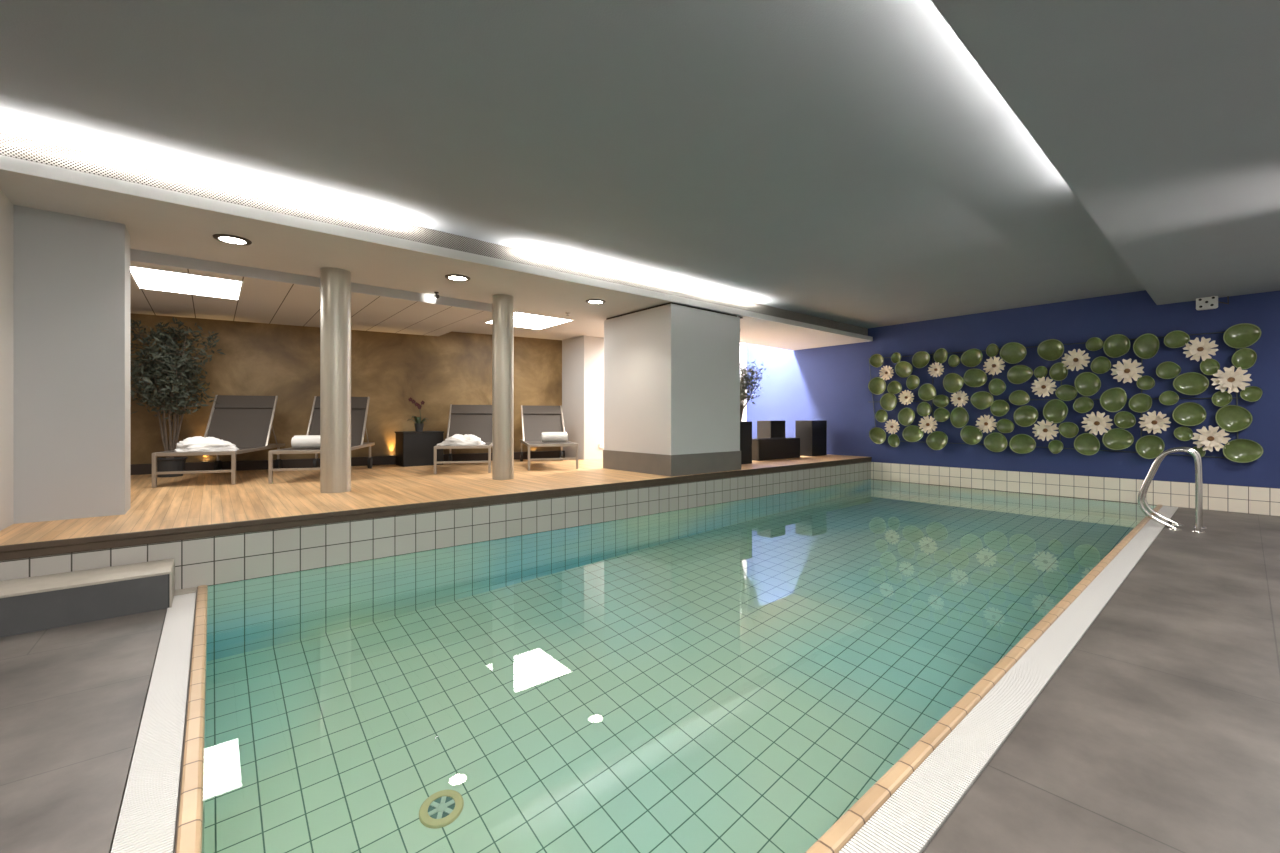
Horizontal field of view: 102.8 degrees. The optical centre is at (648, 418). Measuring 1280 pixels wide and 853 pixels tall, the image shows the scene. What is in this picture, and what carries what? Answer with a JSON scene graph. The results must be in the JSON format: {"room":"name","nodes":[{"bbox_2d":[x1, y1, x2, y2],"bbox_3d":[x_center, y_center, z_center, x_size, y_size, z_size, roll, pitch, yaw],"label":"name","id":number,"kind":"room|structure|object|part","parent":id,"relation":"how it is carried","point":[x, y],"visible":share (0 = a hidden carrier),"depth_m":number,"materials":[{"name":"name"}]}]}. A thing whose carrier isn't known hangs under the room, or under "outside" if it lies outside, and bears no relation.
{"room":"indoor swimming pool","nodes":[
{"label":"indoor swimming pool","id":0,"kind":"room"},
{"bbox_2d":[0,191,12,530],"bbox_3d":[-3.826,-0.347,2.820,0.255,2.055,0.800,0,0,-41],"label":"wall","id":1,"kind":"structure","parent":0,"point":[6,207],"depth_m":3.10,"materials":[{"name":"white paint"}]},
{"bbox_2d":[13,205,130,523],"bbox_3d":[-4.311,-0.347,3.148,1.545,2.055,0.330,0,0,-41],"label":"wall","id":2,"kind":"structure","parent":0,"point":[72,273],"depth_m":3.36,"materials":[{"name":"grey paint"}]},
{"bbox_2d":[131,261,491,335],"bbox_3d":[-4.539,-1.297,5.779,4.620,0.085,3.215,0,0,-41],"label":"ceiling panels","id":3,"kind":"object","parent":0,"point":[261,301],"visible":0.44,"depth_m":5.86,"materials":[{"name":"white"}]},
{"bbox_2d":[131,265,243,299],"bbox_3d":[-4.277,-1.252,4.757,0.760,0.010,0.960,0,0,-41],"label":"ceiling light panel","id":4,"kind":"object","parent":3,"relation":"attached to","point":[143,277],"visible":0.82,"depth_m":4.71,"materials":[{"name":"white plastic"}]},
{"bbox_2d":[131,249,491,311],"bbox_3d":[-3.488,-1.299,4.558,4.628,0.095,0.008,0,0,-41],"label":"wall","id":5,"kind":"structure","parent":3,"relation":"attached to","point":[136,255],"depth_m":4.65,"materials":[{"name":"paint"}]},
{"bbox_2d":[131,313,561,463],"bbox_3d":[-4.391,-0.397,7.128,6.737,2.315,0.098,0,0,-30],"label":"wall","id":6,"kind":"structure","parent":0,"point":[260,359],"depth_m":7.28,"materials":[{"name":"brown paint"}]},
{"bbox_2d":[131,450,564,474],"bbox_3d":[-4.346,0.600,7.046,6.694,0.120,0.088,0,0,-30],"label":"baseboard","id":7,"kind":"structure","parent":6,"relation":"attached to","point":[136,469],"depth_m":6.84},
{"bbox_2d":[0,454,865,545],"bbox_3d":[-1.686,0.675,7.189,10.589,0.030,4.685,0,0,-41],"label":"deck","id":8,"kind":"object","parent":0,"point":[193,499],"visible":0.45,"depth_m":4.70,"materials":[{"name":"brown wood"}]},
{"bbox_2d":[131,317,225,476],"bbox_3d":[-5.478,-0.253,5.865,0.967,1.827,0.936,0,0,-41],"label":"potted tree","id":9,"kind":"object","parent":8,"relation":"on","point":[168,373],"visible":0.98,"depth_m":5.76,"materials":[{"name":"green plant"}]},
{"bbox_3d":[-5.489,-0.289,5.858,0.723,1.544,0.723,0,0,-41],"label":"stem","id":10,"kind":"part","parent":9,"relation":"part of","materials":[{"name":"grey plant"}]},
{"bbox_3d":[-5.489,0.553,5.858,0.300,0.215,0.300,0,0,-41],"label":"pot","id":11,"kind":"part","parent":9,"relation":"part of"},
{"bbox_2d":[152,395,284,487],"bbox_3d":[-4.766,0.184,5.801,0.656,0.953,1.724,0,0,-22],"label":"sun lounger","id":12,"kind":"object","parent":8,"relation":"on","point":[246,422],"visible":0.88,"depth_m":6.12,"materials":[{"name":"grey fabric"}]},
{"bbox_3d":[-4.743,0.495,4.902,0.030,0.331,0.034,0,0,-22],"label":"leg","id":13,"kind":"part","parent":12,"relation":"part of","materials":[{"name":"beige metal"}]},
{"bbox_2d":[174,436,238,451],"bbox_3d":[-4.552,0.254,5.275,0.531,0.149,0.453,0,0,-22],"label":"towel","id":14,"kind":"object","parent":12,"relation":"on","point":[197,443],"visible":1,"depth_m":5.16,"materials":[{"name":"white fabric"}]},
{"bbox_3d":[-4.641,0.332,5.487,0.596,0.006,1.000,0,0,-22],"label":"seat","id":15,"kind":"part","parent":12,"relation":"part of","materials":[{"name":"grey fabric"}]},
{"bbox_3d":[-5.187,0.023,6.037,0.022,0.631,0.421,0,0,-22],"label":"backrest frame","id":16,"kind":"part","parent":12,"relation":"part of","materials":[{"name":"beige metal"}]},
{"bbox_3d":[-4.766,0.343,5.803,0.642,0.035,1.720,0,0,-22],"label":"frame","id":17,"kind":"part","parent":12,"relation":"part of","materials":[{"name":"beige metal"}]},
{"bbox_3d":[-4.167,0.495,5.129,0.030,0.331,0.034,0,0,-22],"label":"leg","id":18,"kind":"part","parent":12,"relation":"part of","materials":[{"name":"beige metal"}]},
{"bbox_3d":[-4.903,0.023,6.149,0.592,0.624,0.408,0,0,-22],"label":"backrest","id":19,"kind":"part","parent":12,"relation":"part of","materials":[{"name":"grey fabric"}]},
{"bbox_3d":[-4.619,0.023,6.261,0.022,0.631,0.421,0,0,-22],"label":"backrest frame","id":20,"kind":"part","parent":12,"relation":"part of","materials":[{"name":"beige metal"}]},
{"bbox_2d":[268,396,374,483],"bbox_3d":[-3.813,0.184,6.108,0.656,0.953,1.724,0,0,-18],"label":"sun lounger","id":21,"kind":"object","parent":8,"relation":"on","point":[359,405],"visible":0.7,"depth_m":6.43,"materials":[{"name":"grey fabric"}]},
{"bbox_3d":[-3.854,0.495,5.209,0.030,0.331,0.034,0,0,-18],"label":"leg","id":22,"kind":"part","parent":21,"relation":"part of","materials":[{"name":"beige metal"}]},
{"bbox_2d":[291,435,319,447],"bbox_3d":[-3.691,0.250,5.588,0.340,0.140,0.135,0,0,-18],"label":"rolled towel","id":23,"kind":"object","parent":21,"relation":"on","point":[298,441],"visible":0.62,"depth_m":5.53,"materials":[{"name":"white fabric"}]},
{"bbox_3d":[-4.217,0.023,6.372,0.022,0.631,0.421,0,0,-18],"label":"backrest frame","id":24,"kind":"part","parent":21,"relation":"part of","materials":[{"name":"beige metal"}]},
{"bbox_3d":[-3.711,0.332,5.786,0.596,0.006,1.000,0,0,-18],"label":"seat","id":25,"kind":"part","parent":21,"relation":"part of","materials":[{"name":"grey fabric"}]},
{"bbox_3d":[-3.814,0.343,6.110,0.642,0.035,1.720,0,0,-18],"label":"frame","id":26,"kind":"part","parent":21,"relation":"part of","materials":[{"name":"beige metal"}]},
{"bbox_3d":[-3.926,0.023,6.464,0.592,0.624,0.408,0,0,-18],"label":"backrest","id":27,"kind":"part","parent":21,"relation":"part of","materials":[{"name":"grey fabric"}]},
{"bbox_3d":[-3.635,0.023,6.556,0.022,0.631,0.421,0,0,-18],"label":"backrest frame","id":28,"kind":"part","parent":21,"relation":"part of","materials":[{"name":"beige metal"}]},
{"bbox_2d":[320,267,350,492],"bbox_3d":[-2.845,-0.342,4.647,0.239,2.005,0.239,0,0,-41],"label":"column","id":29,"kind":"structure","parent":8,"relation":"on","point":[335,283],"depth_m":4.55,"materials":[{"name":"silver metal"}]},
{"bbox_2d":[395,431,443,466],"bbox_3d":[-3.292,0.420,7.344,0.560,0.480,0.420,0,0,-41],"label":"base cabinet","id":30,"kind":"object","parent":8,"relation":"on","point":[413,448],"visible":0.91,"depth_m":7.17,"materials":[{"name":"black paint"}]},
{"bbox_2d":[407,397,428,431],"bbox_3d":[-3.294,-0.065,7.287,0.278,0.490,0.215,0,0,-21],"label":"orchid","id":31,"kind":"object","parent":30,"relation":"on","point":[418,424],"visible":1,"depth_m":7.27,"materials":[{"name":"plant"}]},
{"bbox_3d":[-3.272,0.123,7.282,0.124,0.115,0.124,0,0,-41],"label":"pot","id":32,"kind":"part","parent":31,"relation":"part of","materials":[{"name":"grey ceramic"}]},
{"bbox_2d":[0,457,871,560],"bbox_3d":[-0.802,0.700,4.850,12.289,0.079,0.016,0,0,-41],"label":"trim","id":33,"kind":"structure","parent":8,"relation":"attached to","point":[63,546],"depth_m":3.59,"materials":[{"name":"brown wood"}]},
{"bbox_2d":[434,404,491,473],"bbox_3d":[-2.455,0.223,6.983,0.656,0.875,1.724,0,0,-15],"label":"sun lounger","id":34,"kind":"object","parent":8,"relation":"on","point":[476,420],"visible":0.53,"depth_m":7.36,"materials":[{"name":"grey fabric"}]},
{"bbox_3d":[-2.542,0.495,6.087,0.030,0.331,0.034,0,0,-15],"label":"leg","id":35,"kind":"part","parent":34,"relation":"part of","materials":[{"name":"beige metal"}]},
{"bbox_3d":[-2.857,0.063,7.317,0.022,0.555,0.520,0,0,-15],"label":"backrest frame","id":36,"kind":"part","parent":34,"relation":"part of","materials":[{"name":"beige metal"}]},
{"bbox_2d":[437,434,485,445],"bbox_3d":[-2.370,0.261,6.458,0.531,0.135,0.408,0,0,3],"label":"towel","id":37,"kind":"object","parent":34,"relation":"on","point":[457,439],"visible":1,"depth_m":6.34,"materials":[{"name":"white fabric"}]},
{"bbox_3d":[-2.455,0.343,6.985,0.642,0.035,1.720,0,0,-15],"label":"frame","id":38,"kind":"part","parent":34,"relation":"part of","materials":[{"name":"beige metal"}]},
{"bbox_3d":[-2.370,0.332,6.656,0.596,0.006,1.000,0,0,-15],"label":"seat","id":39,"kind":"part","parent":34,"relation":"part of","materials":[{"name":"grey fabric"}]},
{"bbox_3d":[-2.562,0.063,7.394,0.592,0.545,0.509,0,0,-15],"label":"backrest","id":40,"kind":"part","parent":34,"relation":"part of","materials":[{"name":"grey fabric"}]},
{"bbox_3d":[-1.942,0.495,6.243,0.030,0.331,0.034,0,0,-15],"label":"leg","id":41,"kind":"part","parent":34,"relation":"part of","materials":[{"name":"beige metal"}]},
{"bbox_2d":[492,294,513,479],"bbox_3d":[-1.601,-0.342,5.622,0.226,2.005,0.226,0,0,-41],"label":"column","id":42,"kind":"structure","parent":8,"relation":"on","point":[502,304],"depth_m":5.53,"materials":[{"name":"silver metal"}]},
{"bbox_2d":[520,405,577,470],"bbox_3d":[-1.490,0.223,7.438,0.656,0.875,1.724,0,0,-18],"label":"sun lounger","id":43,"kind":"object","parent":8,"relation":"on","point":[536,420],"visible":0.91,"depth_m":7.81,"materials":[{"name":"grey fabric"}]},
{"bbox_3d":[-1.909,0.063,7.751,0.022,0.555,0.520,0,0,-18],"label":"backrest frame","id":44,"kind":"part","parent":43,"relation":"part of","materials":[{"name":"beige metal"}]},
{"bbox_3d":[-1.531,0.495,6.539,0.030,0.331,0.034,0,0,-18],"label":"leg","id":45,"kind":"part","parent":43,"relation":"part of","materials":[{"name":"beige metal"}]},
{"bbox_3d":[-1.618,0.063,7.843,0.592,0.545,0.509,0,0,-18],"label":"backrest","id":46,"kind":"part","parent":43,"relation":"part of","materials":[{"name":"grey fabric"}]},
{"bbox_3d":[-1.491,0.343,7.440,0.642,0.035,1.720,0,0,-18],"label":"frame","id":47,"kind":"part","parent":43,"relation":"part of","materials":[{"name":"beige metal"}]},
{"bbox_3d":[-1.388,0.332,7.116,0.596,0.006,1.000,0,0,-18],"label":"seat","id":48,"kind":"part","parent":43,"relation":"part of","materials":[{"name":"grey fabric"}]},
{"bbox_2d":[542,432,567,441],"bbox_3d":[-1.284,0.250,6.986,0.340,0.140,0.135,0,0,-18],"label":"rolled towel","id":49,"kind":"object","parent":43,"relation":"on","point":[546,436],"visible":1,"depth_m":6.94,"materials":[{"name":"white fabric"}]},
{"bbox_3d":[-1.327,0.063,7.935,0.022,0.555,0.520,0,0,-18],"label":"backrest frame","id":50,"kind":"part","parent":43,"relation":"part of","materials":[{"name":"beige metal"}]},
{"bbox_3d":[-0.940,0.495,6.726,0.030,0.331,0.034,0,0,-18],"label":"leg","id":51,"kind":"part","parent":43,"relation":"part of","materials":[{"name":"beige metal"}]},
{"bbox_2d":[740,361,768,463],"bbox_3d":[1.327,-0.107,7.570,0.761,1.535,0.781,0,0,-41],"label":"potted plant","id":52,"kind":"object","parent":8,"relation":"on","point":[745,427],"visible":0.49,"depth_m":7.48,"materials":[{"name":"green plant"}]},
{"bbox_3d":[1.339,-0.344,7.570,0.603,0.875,0.603,0,0,-41],"label":"stem","id":53,"kind":"part","parent":52,"relation":"part of","materials":[{"name":"grey plant"}]},
{"bbox_2d":[757,421,784,437],"bbox_3d":[2.187,0.345,9.086,0.420,0.630,0.300,0,0,-39],"label":"planter box","id":54,"kind":"object","parent":8,"relation":"on","point":[765,429],"visible":0.49,"depth_m":8.96,"materials":[{"name":"black paint"}]},
{"bbox_2d":[752,437,799,460],"bbox_3d":[2.069,0.493,8.485,1.120,0.335,0.300,0,0,-39],"label":"planter box","id":55,"kind":"object","parent":8,"relation":"on","point":[785,447],"visible":0.77,"depth_m":8.30,"materials":[{"name":"black paint"}]},
{"bbox_2d":[795,420,826,455],"bbox_3d":[2.943,0.345,9.233,0.470,0.630,0.340,0,0,-39],"label":"planter box","id":56,"kind":"object","parent":8,"relation":"on","point":[812,434],"visible":0.91,"depth_m":9.08,"materials":[{"name":"black paint"}]},
{"bbox_2d":[0,169,868,349],"bbox_3d":[-2.061,-1.360,6.320,12.289,0.030,3.917,0,0,-41],"label":"ceiling","id":57,"kind":"structure","parent":0,"point":[156,226],"depth_m":4.31,"materials":[{"name":"paint"}]},
{"bbox_2d":[212,234,251,244],"bbox_3d":[-3.115,-1.339,3.823,0.230,0.012,0.230,0,0,-41],"label":"recessed light","id":58,"kind":"object","parent":57,"relation":"in","point":[226,238],"visible":1,"depth_m":3.81,"materials":[{"name":"metal"}]},
{"bbox_2d":[445,274,469,280],"bbox_3d":[-1.815,-1.339,4.857,0.230,0.012,0.230,0,0,-41],"label":"recessed light","id":59,"kind":"object","parent":57,"relation":"in","point":[454,277],"visible":1,"depth_m":4.83,"materials":[{"name":"metal"}]},
{"bbox_2d":[484,311,573,329],"bbox_3d":[-1.650,-1.342,7.025,0.860,0.010,0.970,0,0,-41],"label":"ceiling light panel","id":60,"kind":"object","parent":57,"relation":"attached to","point":[521,319],"visible":0.87,"depth_m":7.03,"materials":[{"name":"white plastic"}]},
{"bbox_2d":[586,299,605,303],"bbox_3d":[-0.604,-1.339,5.841,0.230,0.012,0.230,0,0,-41],"label":"recessed light","id":61,"kind":"object","parent":57,"relation":"in","point":[590,301],"visible":1,"depth_m":5.82,"materials":[{"name":"metal"}]},
{"bbox_2d":[0,462,870,589],"bbox_3d":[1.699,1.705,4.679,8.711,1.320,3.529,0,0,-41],"label":"wall","id":62,"kind":"structure","parent":0,"point":[869,479],"depth_m":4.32,"materials":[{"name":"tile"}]},
{"bbox_2d":[174,587,196,595],"bbox_3d":[-2.805,1.066,3.080,0.120,0.058,0.099,0,0,-41],"label":"trim","id":63,"kind":"structure","parent":62,"relation":"attached to","point":[193,589],"depth_m":3.07,"materials":[{"name":"beige stone"}]},
{"bbox_2d":[173,585,207,852],"bbox_3d":[1.694,1.093,4.557,8.877,0.025,3.708,0,0,-41],"label":"trim","id":64,"kind":"structure","parent":62,"relation":"attached to","point":[195,601],"depth_m":1.65,"materials":[{"name":"beige tile"}]},
{"bbox_2d":[111,592,195,852],"bbox_3d":[-1.643,1.059,1.723,0.113,0.032,3.474,0,0,-41],"label":"gutter grating","id":65,"kind":"object","parent":64,"relation":"on","point":[148,813],"visible":0.97,"depth_m":1.61,"materials":[{"name":"white plastic"}]},
{"bbox_2d":[805,505,1162,852],"bbox_3d":[2.843,1.065,3.308,8.756,0.061,0.050,0,0,-41],"label":"coping","id":66,"kind":"object","parent":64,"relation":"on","point":[838,835],"visible":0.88,"depth_m":1.68,"materials":[{"name":"tile"}]},
{"bbox_2d":[839,506,1177,852],"bbox_3d":[2.856,1.059,3.199,8.868,0.032,0.126,0,0,-41],"label":"gutter grating","id":67,"kind":"object","parent":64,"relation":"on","point":[914,813],"visible":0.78,"depth_m":1.69,"materials":[{"name":"white plastic"}]},
{"bbox_2d":[0,155,872,340],"bbox_3d":[-0.863,-1.376,4.898,12.261,0.073,0.012,0,0,-40],"label":"trim","id":68,"kind":"structure","parent":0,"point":[11,164],"depth_m":3.69,"materials":[{"name":"paint"}]},
{"bbox_2d":[0,0,1144,327],"bbox_3d":[0.307,-1.615,3.554,12.289,0.080,4.200,0,0,-41],"label":"ceiling","id":69,"kind":"structure","parent":0,"point":[852,162],"depth_m":2.77,"materials":[{"name":"paint"}]},
{"bbox_2d":[0,132,867,335],"bbox_3d":[-0.919,-1.475,4.987,12.291,0.200,0.020,0,0,-40],"label":"light","id":70,"kind":"object","parent":69,"relation":"in","point":[14,146],"visible":0.67,"depth_m":3.77,"materials":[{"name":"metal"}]},
{"bbox_2d":[562,335,590,459],"bbox_3d":[-1.253,-0.347,8.583,0.140,2.115,0.830,0,0,-41],"label":"wall","id":71,"kind":"structure","parent":0,"point":[576,352],"depth_m":8.37,"materials":[{"name":"white paint"}]},
{"bbox_2d":[0,507,1279,852],"bbox_3d":[1.083,1.105,2.648,12.289,0.120,5.814,0,0,-41],"label":"floor","id":72,"kind":"structure","parent":0,"point":[1158,731],"depth_m":1.74,"materials":[{"name":"stone"}]},
{"bbox_2d":[0,558,174,637],"bbox_3d":[-4.057,0.944,1.842,3.432,0.202,0.352,0,0,-41],"label":"wall","id":73,"kind":"structure","parent":72,"relation":"on","point":[44,602],"depth_m":2.64,"materials":[{"name":"stone"}]},
{"bbox_2d":[1137,448,1204,532],"bbox_3d":[4.965,0.667,4.857,0.090,0.789,0.452,0,0,-41],"label":"grab rail","id":74,"kind":"object","parent":72,"relation":"on","point":[1194,454],"visible":1,"depth_m":4.80,"materials":[{"name":"metal"}]},
{"bbox_2d":[1143,447,1205,528],"bbox_3d":[5.185,0.667,5.045,0.090,0.789,0.452,0,0,-41],"label":"grab rail","id":75,"kind":"object","parent":72,"relation":"on","point":[1145,503],"visible":0.59,"depth_m":5.06,"materials":[{"name":"metal"}]},
{"bbox_2d":[591,336,746,458],"bbox_3d":[0.559,-0.922,9.641,3.989,3.265,0.080,0,0,-41],"label":"wall","id":76,"kind":"structure","parent":0,"point":[597,343],"depth_m":8.40,"materials":[{"name":"white paint"}]},
{"bbox_2d":[604,304,739,454],"bbox_3d":[0.298,-0.330,6.740,1.230,1.981,1.317,0,0,-41],"label":"wall pillar","id":77,"kind":"structure","parent":0,"point":[672,371],"depth_m":6.26,"materials":[{"name":"white paint"}]},
{"bbox_2d":[606,302,736,319],"bbox_3d":[0.296,-1.338,6.743,1.180,0.034,1.260,0,0,-41],"label":"trim","id":78,"kind":"structure","parent":77,"relation":"attached to","point":[669,302],"depth_m":6.28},
{"bbox_2d":[603,450,740,476],"bbox_3d":[0.298,0.538,6.740,1.250,0.245,1.337,0,0,-41],"label":"baseboard","id":79,"kind":"structure","parent":77,"relation":"attached to","point":[699,463],"depth_m":6.23,"materials":[{"name":"grey stone"}]},
{"bbox_2d":[747,290,1279,487],"bbox_3d":[4.887,-0.855,7.738,0.088,3.400,8.600,0,0,-41],"label":"wall","id":80,"kind":"structure","parent":0,"point":[829,384],"depth_m":7.03,"materials":[{"name":"blue paint"}]},
{"bbox_2d":[868,323,1262,462],"bbox_3d":[5.212,-0.307,7.181,0.164,1.595,4.394,0,0,-41],"label":"sculpture","id":81,"kind":"object","parent":80,"relation":"attached to","point":[1231,418],"visible":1,"depth_m":6.63,"materials":[{"name":"green ceramic"}]},
{"bbox_2d":[879,365,893,379],"bbox_3d":[4.011,-0.771,8.576,0.154,0.255,0.255,0,0,-41],"label":"flower","id":82,"kind":"object","parent":81,"relation":"on","point":[885,372],"depth_m":8.55,"materials":[{"name":"beige ceramic"}]},
{"bbox_2d":[884,419,899,433],"bbox_3d":[4.072,0.130,8.505,0.154,0.253,0.253,0,0,-41],"label":"flower","id":83,"kind":"object","parent":81,"relation":"on","point":[892,426],"depth_m":8.48,"materials":[{"name":"beige ceramic"}]},
{"bbox_2d":[899,390,913,404],"bbox_3d":[4.220,-0.348,8.331,0.154,0.250,0.250,0,0,-41],"label":"flower","id":84,"kind":"object","parent":81,"relation":"on","point":[905,396],"depth_m":8.30,"materials":[{"name":"beige ceramic"}]},
{"bbox_2d":[918,415,937,432],"bbox_3d":[4.435,0.090,8.080,0.154,0.288,0.288,0,0,-41],"label":"flower","id":85,"kind":"object","parent":81,"relation":"on","point":[927,424],"depth_m":8.05,"materials":[{"name":"beige ceramic"}]},
{"bbox_2d":[928,362,943,376],"bbox_3d":[4.512,-0.768,7.990,0.154,0.242,0.242,0,0,-41],"label":"flower","id":86,"kind":"object","parent":81,"relation":"on","point":[936,369],"depth_m":7.96,"materials":[{"name":"beige ceramic"}]},
{"bbox_2d":[950,390,968,406],"bbox_3d":[4.726,-0.305,7.741,0.154,0.253,0.253,0,0,-41],"label":"flower","id":87,"kind":"object","parent":81,"relation":"on","point":[959,398],"depth_m":7.72,"materials":[{"name":"beige ceramic"}]},
{"bbox_2d":[976,414,996,432],"bbox_3d":[4.954,0.073,7.474,0.154,0.274,0.274,0,0,-41],"label":"flower","id":88,"kind":"object","parent":81,"relation":"on","point":[985,423],"depth_m":7.45,"materials":[{"name":"beige ceramic"}]},
{"bbox_2d":[983,356,1004,375],"bbox_3d":[5.019,-0.767,7.399,0.154,0.281,0.280,0,0,-41],"label":"flower","id":89,"kind":"object","parent":81,"relation":"on","point":[993,366],"depth_m":7.37,"materials":[{"name":"beige ceramic"}]},
{"bbox_2d":[1031,376,1056,396],"bbox_3d":[5.395,-0.434,6.959,0.154,0.287,0.287,0,0,-41],"label":"flower","id":90,"kind":"object","parent":81,"relation":"on","point":[1042,386],"depth_m":6.93,"materials":[{"name":"beige ceramic"}]},
{"bbox_2d":[1032,420,1058,440],"bbox_3d":[5.408,0.157,6.944,0.154,0.294,0.294,0,0,-41],"label":"flower","id":91,"kind":"object","parent":81,"relation":"on","point":[1044,430],"depth_m":6.91,"materials":[{"name":"beige ceramic"}]},
{"bbox_2d":[1062,349,1089,370],"bbox_3d":[5.617,-0.770,6.700,0.154,0.297,0.297,0,0,-41],"label":"flower","id":92,"kind":"object","parent":81,"relation":"on","point":[1076,359],"depth_m":6.68,"materials":[{"name":"beige ceramic"}]},
{"bbox_2d":[1081,411,1112,434],"bbox_3d":[5.753,0.057,6.541,0.154,0.312,0.312,0,0,-41],"label":"flower","id":93,"kind":"object","parent":81,"relation":"on","point":[1097,423],"depth_m":6.51,"materials":[{"name":"beige ceramic"}]},
{"bbox_2d":[1110,358,1143,382],"bbox_3d":[5.938,-0.592,6.325,0.154,0.308,0.308,0,0,-41],"label":"flower","id":94,"kind":"object","parent":81,"relation":"on","point":[1127,371],"depth_m":6.29,"materials":[{"name":"beige ceramic"}]},
{"bbox_2d":[1138,411,1170,433],"bbox_3d":[6.094,0.043,6.143,0.154,0.284,0.284,0,0,-41],"label":"flower","id":95,"kind":"object","parent":81,"relation":"on","point":[1154,422],"depth_m":6.12,"materials":[{"name":"beige ceramic"}]},
{"bbox_2d":[1183,337,1217,361],"bbox_3d":[6.337,-0.797,5.858,0.154,0.282,0.282,0,0,-41],"label":"flower","id":96,"kind":"object","parent":81,"relation":"on","point":[1197,349],"depth_m":5.83,"materials":[{"name":"beige ceramic"}]},
{"bbox_2d":[1191,425,1230,451],"bbox_3d":[6.389,0.224,5.798,0.154,0.304,0.304,0,0,-41],"label":"flower","id":97,"kind":"object","parent":81,"relation":"on","point":[1210,438],"depth_m":5.77,"materials":[{"name":"beige ceramic"}]},
{"bbox_2d":[1227,377,1234,381],"bbox_3d":[6.460,-0.434,5.659,0.037,0.066,0.066,0,0,-41],"label":"flower","id":98,"kind":"object","parent":81,"relation":"on","point":[1229,379],"depth_m":5.66,"materials":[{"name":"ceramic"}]},
{"bbox_2d":[1211,366,1251,393],"bbox_3d":[6.488,-0.434,5.682,0.154,0.307,0.307,0,0,-41],"label":"flower","id":99,"kind":"object","parent":81,"relation":"on","point":[1231,380],"depth_m":5.66,"materials":[{"name":"beige ceramic"}]},
{"bbox_2d":[871,462,1279,515],"bbox_3d":[5.774,0.920,6.663,0.060,0.350,5.814,0,0,-41],"label":"baseboard","id":100,"kind":"structure","parent":80,"relation":"attached to","point":[1216,497],"depth_m":6.65,"materials":[{"name":"beige tile"}]},
{"bbox_2d":[1196,296,1228,310],"bbox_3d":[6.404,-1.335,5.748,0.176,0.188,0.321,0,0,-41],"label":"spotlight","id":101,"kind":"object","parent":80,"relation":"attached to","point":[1205,303],"visible":0.83,"depth_m":5.75,"materials":[{"name":"white plastic"}]},
{"bbox_2d":[931,0,1279,304],"bbox_3d":[2.229,-1.475,1.309,12.289,0.200,2.290,0,0,-41],"label":"ceiling","id":102,"kind":"structure","parent":0,"point":[1161,118],"depth_m":2.31,"materials":[{"name":"paint"}]},
{"label":"floor","id":103,"kind":"structure","parent":0,"visible":0},
{"bbox_2d":[202,479,1156,852],"bbox_3d":[1.699,1.727,4.679,8.751,1.357,3.569,0,0,-41],"label":"pool water","id":104,"kind":"object","parent":103,"relation":"in","point":[736,676],"visible":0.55,"depth_m":2.12,"materials":[{"name":"teal liquid"}]}
]}

